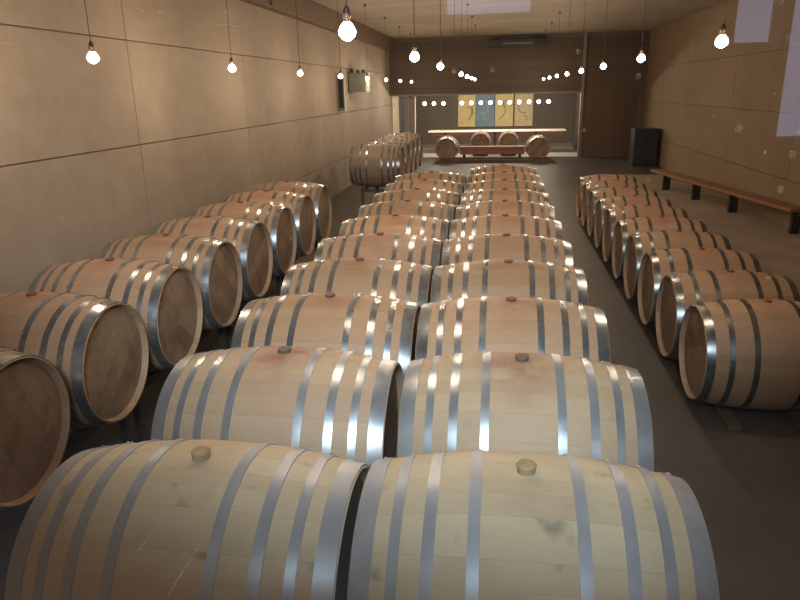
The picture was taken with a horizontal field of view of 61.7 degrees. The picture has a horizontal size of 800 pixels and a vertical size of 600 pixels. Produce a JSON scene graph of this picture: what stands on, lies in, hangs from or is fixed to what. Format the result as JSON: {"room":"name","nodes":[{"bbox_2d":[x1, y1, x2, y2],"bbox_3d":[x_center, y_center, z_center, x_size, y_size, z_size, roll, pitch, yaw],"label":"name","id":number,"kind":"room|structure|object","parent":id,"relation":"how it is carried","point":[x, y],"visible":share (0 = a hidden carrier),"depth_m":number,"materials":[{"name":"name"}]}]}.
{"room":"wine cellar","nodes":[
{"label":"wine cellar","id":0,"kind":"room"},
{"bbox_2d":[0,0,407,292],"bbox_3d":[-1.603,-3.845,13.370,0.250,4.050,26.900,1,18,8],"label":"wall","id":1,"kind":"structure","parent":0,"point":[128,136],"depth_m":6.63,"materials":[{"name":"concrete"}]},
{"bbox_2d":[240,0,393,50],"bbox_3d":[-1.751,-4.691,10.582,0.190,0.358,21.700,1,18,8],"label":"trim","id":2,"kind":"structure","parent":1,"relation":"attached to","point":[311,12],"depth_m":12.54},
{"bbox_2d":[337,74,346,110],"bbox_3d":[-1.250,-4.460,14.390,0.140,0.760,0.168,1,18,8],"label":"duct","id":3,"kind":"object","parent":1,"relation":"attached to","point":[340,77],"visible":0.99,"depth_m":14.32,"materials":[{"name":"grey metal"}]},
{"bbox_2d":[347,68,370,91],"bbox_3d":[-0.929,-5.061,15.428,0.460,0.515,0.540,1,18,8],"label":"wall heater","id":4,"kind":"object","parent":1,"relation":"attached to","point":[358,82],"visible":0.98,"depth_m":15.22,"materials":[{"name":"grey metal"}]},
{"bbox_2d":[350,76,363,89],"bbox_3d":[-0.973,-4.926,15.207,0.320,0.290,0.012,1,18,8],"label":"grille","id":5,"kind":"object","parent":4,"relation":"attached to","point":[356,82],"depth_m":15.21,"materials":[{"name":"grey metal"}]},
{"bbox_2d":[0,146,799,599],"bbox_3d":[2.393,-1.857,13.200,8.400,0.200,26.100,1,18,8],"label":"floor","id":6,"kind":"structure","parent":0,"point":[745,483],"depth_m":4.44,"materials":[{"name":"concrete"}]},
{"bbox_2d":[0,415,132,511],"bbox_3d":[-1.979,0.955,3.451,0.540,0.435,1.454,1,18,8],"label":"rack","id":7,"kind":"object","parent":6,"relation":"on","point":[74,439],"visible":0.1,"depth_m":3.65,"materials":[{"name":"metal"}]},
{"bbox_2d":[0,346,70,510],"bbox_3d":[-2.042,0.545,2.930,0.870,0.749,0.739,1,18,8],"label":"wine barrel","id":8,"kind":"object","parent":7,"relation":"on","point":[35,413],"visible":0.98,"depth_m":2.94,"materials":[{"name":"brown wood"}]},
{"bbox_2d":[0,291,148,428],"bbox_3d":[-1.937,0.319,3.644,0.870,0.749,0.739,1,18,8],"label":"wine barrel","id":9,"kind":"object","parent":7,"relation":"on","point":[99,347],"visible":0.82,"depth_m":3.44,"materials":[{"name":"brown wood"}]},
{"bbox_2d":[72,328,226,443],"bbox_3d":[-1.768,0.502,4.880,0.540,0.435,1.454,1,18,8],"label":"rack","id":10,"kind":"object","parent":6,"relation":"on","point":[138,412],"visible":0.07,"depth_m":4.28,"materials":[{"name":"metal"}]},
{"bbox_2d":[28,257,202,371],"bbox_3d":[-1.832,0.093,4.359,0.870,0.749,0.739,1,18,8],"label":"wine barrel","id":11,"kind":"object","parent":10,"relation":"on","point":[167,298],"visible":0.6,"depth_m":4.14,"materials":[{"name":"brown wood"}]},
{"bbox_2d":[99,233,242,330],"bbox_3d":[-1.727,-0.133,5.074,0.870,0.749,0.739,1,18,8],"label":"wine barrel","id":12,"kind":"object","parent":10,"relation":"on","point":[215,264],"visible":0.57,"depth_m":4.87,"materials":[{"name":"brown wood"}]},
{"bbox_2d":[226,275,281,348],"bbox_3d":[-1.558,0.051,6.310,0.540,0.435,1.454,1,18,8],"label":"rack","id":13,"kind":"object","parent":6,"relation":"on","point":[229,330],"visible":0.04,"depth_m":5.84,"materials":[{"name":"metal"}]},
{"bbox_2d":[151,215,272,300],"bbox_3d":[-1.622,-0.359,5.789,0.870,0.749,0.739,1,18,8],"label":"wine barrel","id":14,"kind":"object","parent":13,"relation":"on","point":[251,239],"visible":0.49,"depth_m":5.59,"materials":[{"name":"brown wood"}]},
{"bbox_2d":[190,201,296,276],"bbox_3d":[-1.517,-0.585,6.503,0.870,0.749,0.739,1,18,8],"label":"wine barrel","id":15,"kind":"object","parent":13,"relation":"on","point":[279,221],"visible":0.49,"depth_m":6.31,"materials":[{"name":"brown wood"}]},
{"bbox_2d":[248,242,318,301],"bbox_3d":[-1.348,-0.402,7.739,0.540,0.435,1.454,1,18,8],"label":"rack","id":16,"kind":"object","parent":6,"relation":"on","point":[316,243],"visible":0.02,"depth_m":7.41,"materials":[{"name":"metal"}]},
{"bbox_2d":[222,190,315,257],"bbox_3d":[-1.412,-0.811,7.218,0.870,0.749,0.739,1,18,8],"label":"wine barrel","id":17,"kind":"object","parent":16,"relation":"on","point":[301,206],"visible":0.47,"depth_m":7.03,"materials":[{"name":"brown wood"}]},
{"bbox_2d":[248,180,331,242],"bbox_3d":[-1.306,-1.037,7.933,0.870,0.749,0.739,1,18,8],"label":"wine barrel","id":18,"kind":"object","parent":16,"relation":"on","point":[319,194],"visible":0.42,"depth_m":7.75,"materials":[{"name":"brown wood"}]},
{"bbox_2d":[361,186,384,204],"bbox_3d":[-0.322,-1.855,12.094,0.540,0.565,1.454,1,18,8],"label":"rack","id":19,"kind":"object","parent":6,"relation":"on","point":[364,188],"visible":0.19,"depth_m":11.40,"materials":[{"name":"metal"}]},
{"bbox_2d":[349,143,404,186],"bbox_3d":[-0.387,-2.327,11.553,0.870,0.749,0.739,1,18,8],"label":"wine barrel","id":20,"kind":"object","parent":19,"relation":"on","point":[370,165],"visible":0.91,"depth_m":11.26,"materials":[{"name":"brown wood"}]},
{"bbox_2d":[360,140,409,173],"bbox_3d":[-0.282,-2.553,12.268,0.870,0.749,0.739,1,18,8],"label":"wine barrel","id":21,"kind":"object","parent":19,"relation":"on","point":[405,145],"visible":0.26,"depth_m":12.10,"materials":[{"name":"brown wood"}]},
{"bbox_2d":[399,97,406,132],"bbox_3d":[0.092,-5.687,21.960,0.246,1.885,0.095,1,18,8],"label":"curtain","id":22,"kind":"object","parent":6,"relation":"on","point":[402,100],"visible":0.54,"depth_m":21.84,"materials":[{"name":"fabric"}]},
{"bbox_2d":[408,96,415,132],"bbox_3d":[0.383,-5.696,21.968,0.289,1.885,0.095,1,18,8],"label":"curtain","id":23,"kind":"object","parent":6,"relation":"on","point":[411,99],"visible":0.62,"depth_m":21.84,"materials":[{"name":"fabric"}]},
{"bbox_2d":[435,135,458,157],"bbox_3d":[1.474,-4.771,20.960,0.739,0.749,0.870,1,18,8],"label":"wine barrel","id":24,"kind":"object","parent":6,"relation":"on","point":[447,146],"visible":0.88,"depth_m":20.59,"materials":[{"name":"brown wood"}]},
{"bbox_2d":[473,154,487,155],"bbox_3d":[2.685,-4.911,22.305,0.500,0.175,0.540,1,18,8],"label":"cradle","id":25,"kind":"object","parent":6,"relation":"on","point":[473,154],"visible":0.41,"depth_m":22.06,"materials":[{"name":"brown wood"}]},
{"bbox_2d":[470,131,490,145],"bbox_3d":[2.678,-5.252,22.198,0.680,0.689,0.870,1,18,8],"label":"wine barrel","id":26,"kind":"object","parent":25,"relation":"on","point":[480,138],"visible":0.62,"depth_m":21.81,"materials":[{"name":"brown wood"}]},
{"bbox_2d":[459,145,524,157],"bbox_3d":[2.828,-4.516,20.608,1.980,0.430,0.400,1,18,8],"label":"bench","id":27,"kind":"object","parent":6,"relation":"on","point":[506,149],"visible":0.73,"depth_m":20.42,"materials":[{"name":"red wood"}]},
{"bbox_2d":[433,158,556,163],"bbox_3d":[2.822,-4.178,20.081,3.620,0.100,0.700,1,18,8],"label":"step","id":28,"kind":"structure","parent":6,"relation":"on","point":[441,160],"depth_m":19.93,"materials":[{"name":"concrete"}]},
{"bbox_2d":[428,128,565,145],"bbox_3d":[3.294,-5.450,22.998,4.610,0.765,0.700,1,18,8],"label":"table","id":29,"kind":"object","parent":6,"relation":"on","point":[559,131],"visible":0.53,"depth_m":22.67,"materials":[{"name":"wood"}]},
{"bbox_2d":[501,154,515,155],"bbox_3d":[3.586,-4.891,22.179,0.500,0.175,0.540,1,18,8],"label":"cradle","id":30,"kind":"object","parent":6,"relation":"on","point":[501,154],"visible":0.43,"depth_m":21.94,"materials":[{"name":"brown wood"}]},
{"bbox_2d":[498,131,518,145],"bbox_3d":[3.579,-5.231,22.072,0.680,0.689,0.870,1,18,8],"label":"wine barrel","id":31,"kind":"object","parent":30,"relation":"on","point":[507,137],"visible":0.69,"depth_m":21.68,"materials":[{"name":"brown wood"}]},
{"bbox_2d":[526,134,549,157],"bbox_3d":[4.236,-4.707,20.574,0.739,0.749,0.870,1,18,8],"label":"wine barrel","id":32,"kind":"object","parent":6,"relation":"on","point":[537,146],"visible":0.95,"depth_m":20.20,"materials":[{"name":"brown wood"}]},
{"bbox_2d":[581,180,646,226],"bbox_3d":[3.245,-1.452,10.190,0.870,0.747,0.738,1,18,8],"label":"wine barrel","id":33,"kind":"object","parent":6,"relation":"on","point":[588,187],"visible":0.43,"depth_m":10.01,"materials":[{"name":"brown wood"}]},
{"bbox_2d":[587,187,657,236],"bbox_3d":[3.140,-1.226,9.476,0.870,0.747,0.738,1,18,8],"label":"wine barrel","id":34,"kind":"object","parent":6,"relation":"on","point":[594,195],"visible":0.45,"depth_m":9.28,"materials":[{"name":"brown wood"}]},
{"bbox_2d":[594,195,671,248],"bbox_3d":[3.035,-1.000,8.761,0.870,0.747,0.738,1,18,8],"label":"wine barrel","id":35,"kind":"object","parent":6,"relation":"on","point":[603,204],"visible":0.36,"depth_m":8.57,"materials":[{"name":"brown wood"}]},
{"bbox_2d":[629,128,659,165],"bbox_3d":[6.699,-4.206,18.406,0.640,1.000,0.610,1,18,8],"label":"base cabinet","id":36,"kind":"object","parent":6,"relation":"on","point":[643,150],"visible":1,"depth_m":18.15,"materials":[{"name":"metal"}]},
{"bbox_2d":[602,204,687,262],"bbox_3d":[2.930,-0.773,8.046,0.870,0.747,0.738,1,18,8],"label":"wine barrel","id":37,"kind":"object","parent":6,"relation":"on","point":[612,215],"visible":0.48,"depth_m":7.85,"materials":[{"name":"brown wood"}]},
{"bbox_2d":[612,216,707,279],"bbox_3d":[2.825,-0.547,7.331,0.870,0.747,0.738,1,18,8],"label":"wine barrel","id":38,"kind":"object","parent":6,"relation":"on","point":[623,229],"visible":0.4,"depth_m":7.13,"materials":[{"name":"brown wood"}]},
{"bbox_2d":[623,230,731,300],"bbox_3d":[2.720,-0.321,6.617,0.870,0.747,0.738,1,18,8],"label":"wine barrel","id":39,"kind":"object","parent":6,"relation":"on","point":[637,245],"visible":0.43,"depth_m":6.41,"materials":[{"name":"brown wood"}]},
{"bbox_2d":[638,247,761,326],"bbox_3d":[2.615,-0.095,5.902,0.870,0.747,0.738,1,18,8],"label":"wine barrel","id":40,"kind":"object","parent":6,"relation":"on","point":[655,265],"visible":0.49,"depth_m":5.69,"materials":[{"name":"brown wood"}]},
{"bbox_2d":[650,169,799,233],"bbox_3d":[5.657,-1.885,12.094,0.300,0.385,5.119,-2,17,-2],"label":"bench","id":41,"kind":"object","parent":6,"relation":"on","point":[734,194],"visible":1,"depth_m":11.46,"materials":[{"name":"brown wood"}]},
{"bbox_2d":[711,404,741,429],"bbox_3d":[2.667,-0.300,7.833,0.080,0.025,7.513,1,18,8],"label":"timber skid","id":42,"kind":"object","parent":6,"relation":"on","point":[725,414],"visible":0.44,"depth_m":4.40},
{"bbox_2d":[576,174,636,217],"bbox_3d":[3.350,-1.678,10.905,0.870,0.747,0.738,1,18,8],"label":"wine barrel","id":43,"kind":"object","parent":42,"relation":"on","point":[598,177],"visible":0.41,"depth_m":10.72,"materials":[{"name":"brown wood"}]},
{"bbox_2d":[656,269,799,359],"bbox_3d":[2.510,0.131,5.187,0.870,0.747,0.738,1,18,8],"label":"wine barrel","id":44,"kind":"object","parent":42,"relation":"on","point":[677,292],"visible":0.55,"depth_m":4.97,"materials":[{"name":"brown wood"}]},
{"bbox_2d":[679,298,799,410],"bbox_3d":[2.405,0.357,4.472,0.870,0.747,0.738,1,18,8],"label":"wine barrel","id":45,"kind":"object","parent":42,"relation":"on","point":[740,353],"visible":1,"depth_m":4.21,"materials":[{"name":"brown wood"}]},
{"bbox_2d":[783,410,799,429],"bbox_3d":[3.103,-0.290,7.773,0.080,0.025,7.513,1,18,8],"label":"timber skid","id":46,"kind":"object","parent":6,"relation":"on","point":[793,415],"visible":0.02,"depth_m":4.40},
{"bbox_3d":[-0.112,-2.307,13.523,0.540,0.565,1.454,1,18,8],"label":"rack","id":47,"kind":"object","parent":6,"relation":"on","visible":0},
{"bbox_2d":[367,137,414,172],"bbox_3d":[-0.177,-2.779,12.983,0.870,0.749,0.739,1,18,8],"label":"wine barrel","id":48,"kind":"object","parent":47,"relation":"on","point":[410,141],"visible":0.29,"depth_m":12.82,"materials":[{"name":"brown wood"}]},
{"bbox_2d":[374,134,418,169],"bbox_3d":[-0.072,-3.005,13.698,0.870,0.749,0.739,1,18,8],"label":"wine barrel","id":49,"kind":"object","parent":47,"relation":"on","point":[416,141],"visible":0.27,"depth_m":13.53,"materials":[{"name":"brown wood"}]},
{"bbox_3d":[0.045,-2.646,14.596,0.540,0.565,0.697,1,18,8],"label":"rack","id":50,"kind":"object","parent":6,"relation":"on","visible":0},
{"bbox_2d":[381,132,422,165],"bbox_3d":[0.033,-3.231,14.412,0.870,0.749,0.739,1,18,8],"label":"wine barrel","id":51,"kind":"object","parent":50,"relation":"on","point":[419,136],"visible":0.22,"depth_m":14.24,"materials":[{"name":"brown wood"}]},
{"bbox_3d":[0.391,1.217,2.419,0.540,0.456,1.490,1,18,8],"label":"rack","id":52,"kind":"object","parent":6,"relation":"on","visible":0},
{"bbox_2d":[397,351,653,471],"bbox_3d":[0.463,0.567,2.613,0.870,0.754,0.739,1,18,8],"label":"wine barrel","id":53,"kind":"object","parent":52,"relation":"on","point":[551,403],"visible":0.54,"depth_m":2.33,"materials":[{"name":"brown wood"}]},
{"bbox_2d":[347,448,719,599],"bbox_3d":[0.342,0.794,1.882,0.870,0.762,0.739,1,18,8],"label":"wine barrel","id":54,"kind":"object","parent":52,"relation":"on","point":[478,524],"visible":1,"depth_m":1.64,"materials":[{"name":"brown wood"}]},
{"bbox_3d":[0.600,0.769,3.838,0.540,0.456,1.430,1,18,8],"label":"rack","id":55,"kind":"object","parent":6,"relation":"on","visible":0},
{"bbox_2d":[430,259,587,305],"bbox_3d":[0.640,0.125,4.023,0.870,0.749,0.739,1,18,8],"label":"wine barrel","id":56,"kind":"object","parent":55,"relation":"on","point":[507,277],"visible":0.44,"depth_m":3.77,"materials":[{"name":"brown wood"}]},
{"bbox_2d":[415,296,610,362],"bbox_3d":[0.541,0.347,3.319,0.870,0.749,0.739,1,18,8],"label":"wine barrel","id":57,"kind":"object","parent":55,"relation":"on","point":[481,324],"visible":0.41,"depth_m":3.06,"materials":[{"name":"brown wood"}]},
{"bbox_3d":[0.808,0.320,5.257,0.540,0.456,1.460,1,18,8],"label":"rack","id":58,"kind":"object","parent":6,"relation":"on","visible":0},
{"bbox_2d":[449,214,562,239],"bbox_3d":[0.848,-0.326,5.449,0.870,0.749,0.739,1,18,8],"label":"wine barrel","id":59,"kind":"object","parent":58,"relation":"on","point":[504,223],"visible":0.3,"depth_m":5.21,"materials":[{"name":"brown wood"}]},
{"bbox_2d":[441,233,572,266],"bbox_3d":[0.742,-0.099,4.731,0.870,0.749,0.739,1,18,8],"label":"wine barrel","id":60,"kind":"object","parent":58,"relation":"on","point":[524,247],"visible":0.35,"depth_m":4.49,"materials":[{"name":"brown wood"}]},
{"bbox_3d":[1.015,-0.126,6.666,0.540,0.456,1.430,1,18,8],"label":"rack","id":61,"kind":"object","parent":6,"relation":"on","visible":0},
{"bbox_2d":[455,199,554,219],"bbox_3d":[0.953,-0.547,6.147,0.870,0.749,0.739,1,18,8],"label":"wine barrel","id":62,"kind":"object","parent":61,"relation":"on","point":[504,206],"visible":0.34,"depth_m":5.92,"materials":[{"name":"brown wood"}]},
{"bbox_2d":[460,188,549,204],"bbox_3d":[1.060,-0.770,6.850,0.870,0.749,0.739,1,18,8],"label":"wine barrel","id":63,"kind":"object","parent":61,"relation":"on","point":[504,193],"visible":0.3,"depth_m":6.62,"materials":[{"name":"brown wood"}]},
{"bbox_3d":[1.222,-0.569,8.068,0.540,0.456,1.430,1,18,8],"label":"rack","id":64,"kind":"object","parent":6,"relation":"on","visible":0},
{"bbox_2d":[464,178,544,192],"bbox_3d":[1.167,-0.991,7.548,0.870,0.749,0.739,1,18,8],"label":"wine barrel","id":65,"kind":"object","parent":64,"relation":"on","point":[500,183],"visible":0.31,"depth_m":7.33,"materials":[{"name":"brown wood"}]},
{"bbox_2d":[468,171,540,182],"bbox_3d":[1.274,-1.213,8.251,0.870,0.749,0.739,1,18,8],"label":"wine barrel","id":66,"kind":"object","parent":64,"relation":"on","point":[489,175],"visible":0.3,"depth_m":8.03,"materials":[{"name":"brown wood"}]},
{"bbox_3d":[1.376,-0.901,9.118,0.540,0.456,0.697,1,18,8],"label":"rack","id":67,"kind":"object","parent":6,"relation":"on","visible":0},
{"bbox_2d":[470,164,536,174],"bbox_3d":[1.373,-1.434,8.950,0.870,0.749,0.739,1,18,8],"label":"wine barrel","id":68,"kind":"object","parent":67,"relation":"on","point":[493,168],"visible":0.21,"depth_m":8.73,"materials":[{"name":"brown wood"}]},
{"bbox_3d":[-0.483,1.204,2.521,0.540,0.456,1.506,1,18,8],"label":"rack","id":69,"kind":"object","parent":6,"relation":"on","visible":0},
{"bbox_2d":[4,437,369,599],"bbox_3d":[-0.549,0.782,1.982,0.870,0.762,0.739,1,18,8],"label":"wine barrel","id":70,"kind":"object","parent":69,"relation":"on","point":[187,518],"visible":0.93,"depth_m":1.72,"materials":[{"name":"brown wood"}]},
{"bbox_2d":[151,346,403,466],"bbox_3d":[-0.448,0.551,2.724,0.870,0.755,0.738,1,18,8],"label":"wine barrel","id":71,"kind":"object","parent":69,"relation":"on","point":[345,404],"visible":0.52,"depth_m":2.45,"materials":[{"name":"brown wood"}]},
{"bbox_3d":[-0.272,0.749,3.960,0.540,0.456,1.430,1,18,8],"label":"rack","id":72,"kind":"object","parent":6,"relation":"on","visible":0},
{"bbox_2d":[231,292,420,377],"bbox_3d":[-0.340,0.327,3.442,0.870,0.749,0.739,1,18,8],"label":"wine barrel","id":73,"kind":"object","parent":72,"relation":"on","point":[383,327],"visible":0.51,"depth_m":3.17,"materials":[{"name":"brown wood"}]},
{"bbox_2d":[280,257,433,307],"bbox_3d":[-0.235,0.105,4.145,0.870,0.749,0.739,1,18,8],"label":"wine barrel","id":74,"kind":"object","parent":72,"relation":"on","point":[405,281],"visible":0.38,"depth_m":3.89,"materials":[{"name":"brown wood"}]},
{"bbox_3d":[-0.065,0.304,5.366,0.540,0.456,1.430,1,18,8],"label":"rack","id":75,"kind":"object","parent":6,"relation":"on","visible":0},
{"bbox_2d":[314,232,442,268],"bbox_3d":[-0.132,-0.118,4.848,0.870,0.749,0.739,1,18,8],"label":"wine barrel","id":76,"kind":"object","parent":75,"relation":"on","point":[407,248],"visible":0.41,"depth_m":4.60,"materials":[{"name":"brown wood"}]},
{"bbox_2d":[338,214,449,241],"bbox_3d":[-0.028,-0.340,5.552,0.870,0.749,0.739,1,18,8],"label":"wine barrel","id":77,"kind":"object","parent":75,"relation":"on","point":[423,226],"visible":0.27,"depth_m":5.31,"materials":[{"name":"brown wood"}]},
{"bbox_3d":[0.143,-0.144,6.783,0.540,0.456,1.450,1,18,8],"label":"rack","id":78,"kind":"object","parent":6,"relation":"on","visible":0},
{"bbox_2d":[357,199,455,222],"bbox_3d":[0.076,-0.564,6.260,0.870,0.749,0.739,1,18,8],"label":"wine barrel","id":79,"kind":"object","parent":78,"relation":"on","point":[432,209],"visible":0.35,"depth_m":6.02,"materials":[{"name":"brown wood"}]},
{"bbox_2d":[372,188,459,206],"bbox_3d":[0.181,-0.790,6.973,0.870,0.749,0.739,1,18,8],"label":"wine barrel","id":80,"kind":"object","parent":78,"relation":"on","point":[440,196],"visible":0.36,"depth_m":6.74,"materials":[{"name":"brown wood"}]},
{"bbox_3d":[0.352,-0.592,8.199,0.540,0.456,1.430,1,18,8],"label":"rack","id":81,"kind":"object","parent":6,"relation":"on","visible":0},
{"bbox_2d":[384,178,463,198],"bbox_3d":[0.285,-1.014,7.681,0.870,0.749,0.739,1,18,8],"label":"wine barrel","id":82,"kind":"object","parent":81,"relation":"on","point":[424,183],"visible":0.27,"depth_m":7.46,"materials":[{"name":"brown wood"}]},
{"bbox_2d":[395,171,466,187],"bbox_3d":[0.392,-1.236,8.384,0.870,0.749,0.739,1,18,8],"label":"wine barrel","id":83,"kind":"object","parent":81,"relation":"on","point":[431,175],"visible":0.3,"depth_m":8.16,"materials":[{"name":"brown wood"}]},
{"bbox_2d":[407,93,573,143],"bbox_3d":[4.152,-7.561,24.852,8.200,3.650,0.200,1,18,8],"label":"wall","id":84,"kind":"structure","parent":0,"point":[556,112],"depth_m":25.11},
{"bbox_2d":[458,95,475,126],"bbox_3d":[2.504,-7.142,25.089,0.670,1.294,0.030,1,18,8],"label":"banner","id":85,"kind":"object","parent":84,"relation":"attached to","point":[466,108],"visible":0.9,"depth_m":25.10,"materials":[{"name":"fabric"}]},
{"bbox_2d":[476,94,494,126],"bbox_3d":[3.182,-7.126,24.994,0.700,1.294,0.030,1,18,8],"label":"banner","id":86,"kind":"object","parent":84,"relation":"attached to","point":[484,108],"visible":0.94,"depth_m":25.01,"materials":[{"name":"fabric"}]},
{"bbox_2d":[423,143,571,147],"bbox_3d":[3.355,-5.862,25.389,6.149,0.120,0.019,1,18,8],"label":"baseboard","id":87,"kind":"structure","parent":84,"relation":"attached to","point":[551,144],"depth_m":25.33,"materials":[{"name":"wood"}]},
{"bbox_2d":[495,94,513,126],"bbox_3d":[3.875,-7.110,24.898,0.680,1.294,0.030,1,18,8],"label":"banner","id":88,"kind":"object","parent":84,"relation":"attached to","point":[503,108],"visible":0.88,"depth_m":24.91,"materials":[{"name":"fabric"}]},
{"bbox_2d":[514,94,532,126],"bbox_3d":[4.588,-7.094,24.798,0.680,1.294,0.030,1,18,8],"label":"banner","id":89,"kind":"object","parent":84,"relation":"attached to","point":[523,107],"visible":0.94,"depth_m":24.81,"materials":[{"name":"fabric"}]},
{"bbox_2d":[389,31,650,156],"bbox_3d":[3.564,-6.396,20.838,8.200,3.850,0.200,1,18,8],"label":"wall","id":90,"kind":"structure","parent":0,"point":[495,69],"depth_m":20.52,"materials":[{"name":"wood"}]},
{"bbox_2d":[390,32,587,157],"bbox_3d":[2.660,-6.299,20.922,5.990,3.650,0.190,1,18,8],"label":"trim","id":91,"kind":"structure","parent":90,"relation":"attached to","point":[581,92],"depth_m":20.63,"materials":[{"name":"metal"}]},
{"bbox_2d":[423,156,576,157],"bbox_3d":[2.652,-4.562,21.477,5.900,0.045,0.100,1,18,8],"label":"trim","id":92,"kind":"structure","parent":90,"relation":"attached to","point":[546,156],"depth_m":21.32,"materials":[{"name":"metal"}]},
{"bbox_2d":[489,34,546,47],"bbox_3d":[3.550,-7.809,20.146,1.700,0.340,0.285,1,18,8],"label":"air conditioner","id":93,"kind":"object","parent":90,"relation":"attached to","point":[516,40],"visible":1,"depth_m":20.06,"materials":[{"name":"metal"}]},
{"bbox_2d":[313,0,729,38],"bbox_3d":[1.996,-4.867,9.870,8.400,0.250,21.900,1,18,8],"label":"ceiling","id":94,"kind":"structure","parent":0,"point":[490,17],"depth_m":14.76,"materials":[{"name":"concrete"}]},
{"bbox_2d":[84,0,94,51],"bbox_3d":[-1.910,-2.100,3.948,0.071,1.334,0.071,1,18,8],"label":"hanging bulb","id":95,"kind":"object","parent":94,"relation":"hanging from","point":[90,46],"visible":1,"depth_m":4.10,"materials":[{"name":"metal"}]},
{"bbox_2d":[88,41,94,51],"bbox_3d":[-1.899,-1.559,4.118,0.034,0.062,0.034,1,18,8],"label":"socket","id":96,"kind":"object","parent":95,"relation":"attached to","point":[91,47],"depth_m":4.11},
{"bbox_2d":[226,2,232,63],"bbox_3d":[-1.592,-2.784,6.110,0.071,1.334,0.071,1,18,8],"label":"hanging bulb","id":97,"kind":"object","parent":94,"relation":"hanging from","point":[231,59],"visible":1,"depth_m":6.23,"materials":[{"name":"rubber"}]},
{"bbox_2d":[295,0,300,70],"bbox_3d":[-1.274,-3.467,8.271,0.071,1.334,0.071,1,18,8],"label":"hanging bulb","id":98,"kind":"object","parent":94,"relation":"hanging from","point":[295,0],"visible":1,"depth_m":8.36,"materials":[{"name":"rubber"}]},
{"bbox_2d":[337,4,340,73],"bbox_3d":[-0.957,-4.151,10.433,0.071,1.334,0.071,1,18,8],"label":"hanging bulb","id":99,"kind":"object","parent":94,"relation":"hanging from","point":[337,4],"visible":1,"depth_m":10.44,"materials":[{"name":"metal"}]},
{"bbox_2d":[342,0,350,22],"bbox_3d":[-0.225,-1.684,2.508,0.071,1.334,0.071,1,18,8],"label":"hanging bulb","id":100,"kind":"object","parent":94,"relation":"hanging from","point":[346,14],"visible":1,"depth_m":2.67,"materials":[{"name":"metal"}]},
{"bbox_2d":[363,4,367,76],"bbox_3d":[-0.639,-4.834,12.594,0.071,1.334,0.071,1,18,8],"label":"hanging bulb","id":101,"kind":"object","parent":94,"relation":"hanging from","point":[363,4],"visible":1,"depth_m":12.59,"materials":[{"name":"rubber"}]},
{"bbox_2d":[412,0,416,51],"bbox_3d":[0.093,-2.368,4.670,0.071,1.334,0.071,1,18,8],"label":"hanging bulb","id":102,"kind":"object","parent":94,"relation":"hanging from","point":[414,47],"visible":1,"depth_m":4.82,"materials":[{"name":"metal"}]},
{"bbox_2d":[412,43,416,51],"bbox_3d":[0.104,-1.827,4.839,0.034,0.062,0.034,1,18,8],"label":"socket","id":103,"kind":"object","parent":102,"relation":"attached to","point":[414,48],"depth_m":4.83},
{"bbox_2d":[439,0,441,62],"bbox_3d":[0.411,-3.051,6.831,0.071,1.334,0.071,1,18,8],"label":"hanging bulb","id":104,"kind":"object","parent":94,"relation":"hanging from","point":[440,58],"visible":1,"depth_m":6.93,"materials":[{"name":"rubber"}]},
{"bbox_2d":[452,0,456,73],"bbox_3d":[0.729,-3.735,8.993,0.071,1.334,0.071,1,18,8],"label":"hanging bulb","id":105,"kind":"object","parent":94,"relation":"hanging from","point":[454,71],"visible":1,"depth_m":9.15,"materials":[{"name":"metal"}]},
{"bbox_2d":[460,8,461,71],"bbox_3d":[0.989,-4.295,10.765,0.071,1.334,0.071,1,18,8],"label":"hanging bulb","id":106,"kind":"object","parent":94,"relation":"hanging from","point":[461,8],"visible":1,"depth_m":10.79,"materials":[{"name":"rubber"}]},
{"bbox_2d":[466,4,468,74],"bbox_3d":[1.292,-4.948,12.829,0.071,1.334,0.071,1,18,8],"label":"hanging bulb","id":107,"kind":"object","parent":94,"relation":"hanging from","point":[466,4],"visible":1,"depth_m":12.81,"materials":[{"name":"metal"}]},
{"bbox_2d":[566,4,570,71],"bbox_3d":[3.101,-4.818,12.293,0.071,1.334,0.071,1,18,8],"label":"hanging bulb","id":108,"kind":"object","parent":94,"relation":"hanging from","point":[570,4],"visible":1,"depth_m":12.34,"materials":[{"name":"metal"}]},
{"bbox_2d":[580,0,585,68],"bbox_3d":[2.784,-4.135,10.132,0.071,1.334,0.071,1,18,8],"label":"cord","id":109,"kind":"object","parent":94,"relation":"hanging from","point":[581,67],"visible":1,"depth_m":10.22,"materials":[{"name":"rubber"}]},
{"bbox_2d":[602,1,607,62],"bbox_3d":[2.466,-3.451,7.970,0.071,1.334,0.071,1,18,8],"label":"hanging bulb","id":110,"kind":"object","parent":94,"relation":"hanging from","point":[603,60],"visible":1,"depth_m":8.06,"materials":[{"name":"rubber"}]},
{"bbox_2d":[640,2,645,53],"bbox_3d":[2.148,-2.767,5.809,0.071,1.334,0.071,1,18,8],"label":"hanging bulb","id":111,"kind":"object","parent":94,"relation":"hanging from","point":[641,49],"visible":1,"depth_m":5.95,"materials":[{"name":"rubber"}]},
{"bbox_2d":[719,0,726,34],"bbox_3d":[1.830,-2.084,3.647,0.071,1.334,0.071,1,18,8],"label":"hanging bulb","id":112,"kind":"object","parent":94,"relation":"hanging from","point":[723,26],"visible":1,"depth_m":3.80,"materials":[{"name":"metal"}]},
{"bbox_2d":[719,23,725,34],"bbox_3d":[1.841,-1.543,3.817,0.034,0.062,0.034,1,18,8],"label":"socket","id":113,"kind":"object","parent":112,"relation":"attached to","point":[723,27],"depth_m":3.81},
{"bbox_2d":[572,93,579,149],"bbox_3d":[6.170,-6.448,22.672,0.150,2.750,4.020,1,18,8],"label":"wall","id":114,"kind":"structure","parent":0,"point":[576,95],"depth_m":23.76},
{"bbox_2d":[643,0,799,233],"bbox_3d":[6.367,-3.662,12.256,0.250,4.050,26.900,1,18,8],"label":"wall","id":115,"kind":"structure","parent":0,"point":[725,109],"depth_m":12.58,"materials":[{"name":"brown concrete"}]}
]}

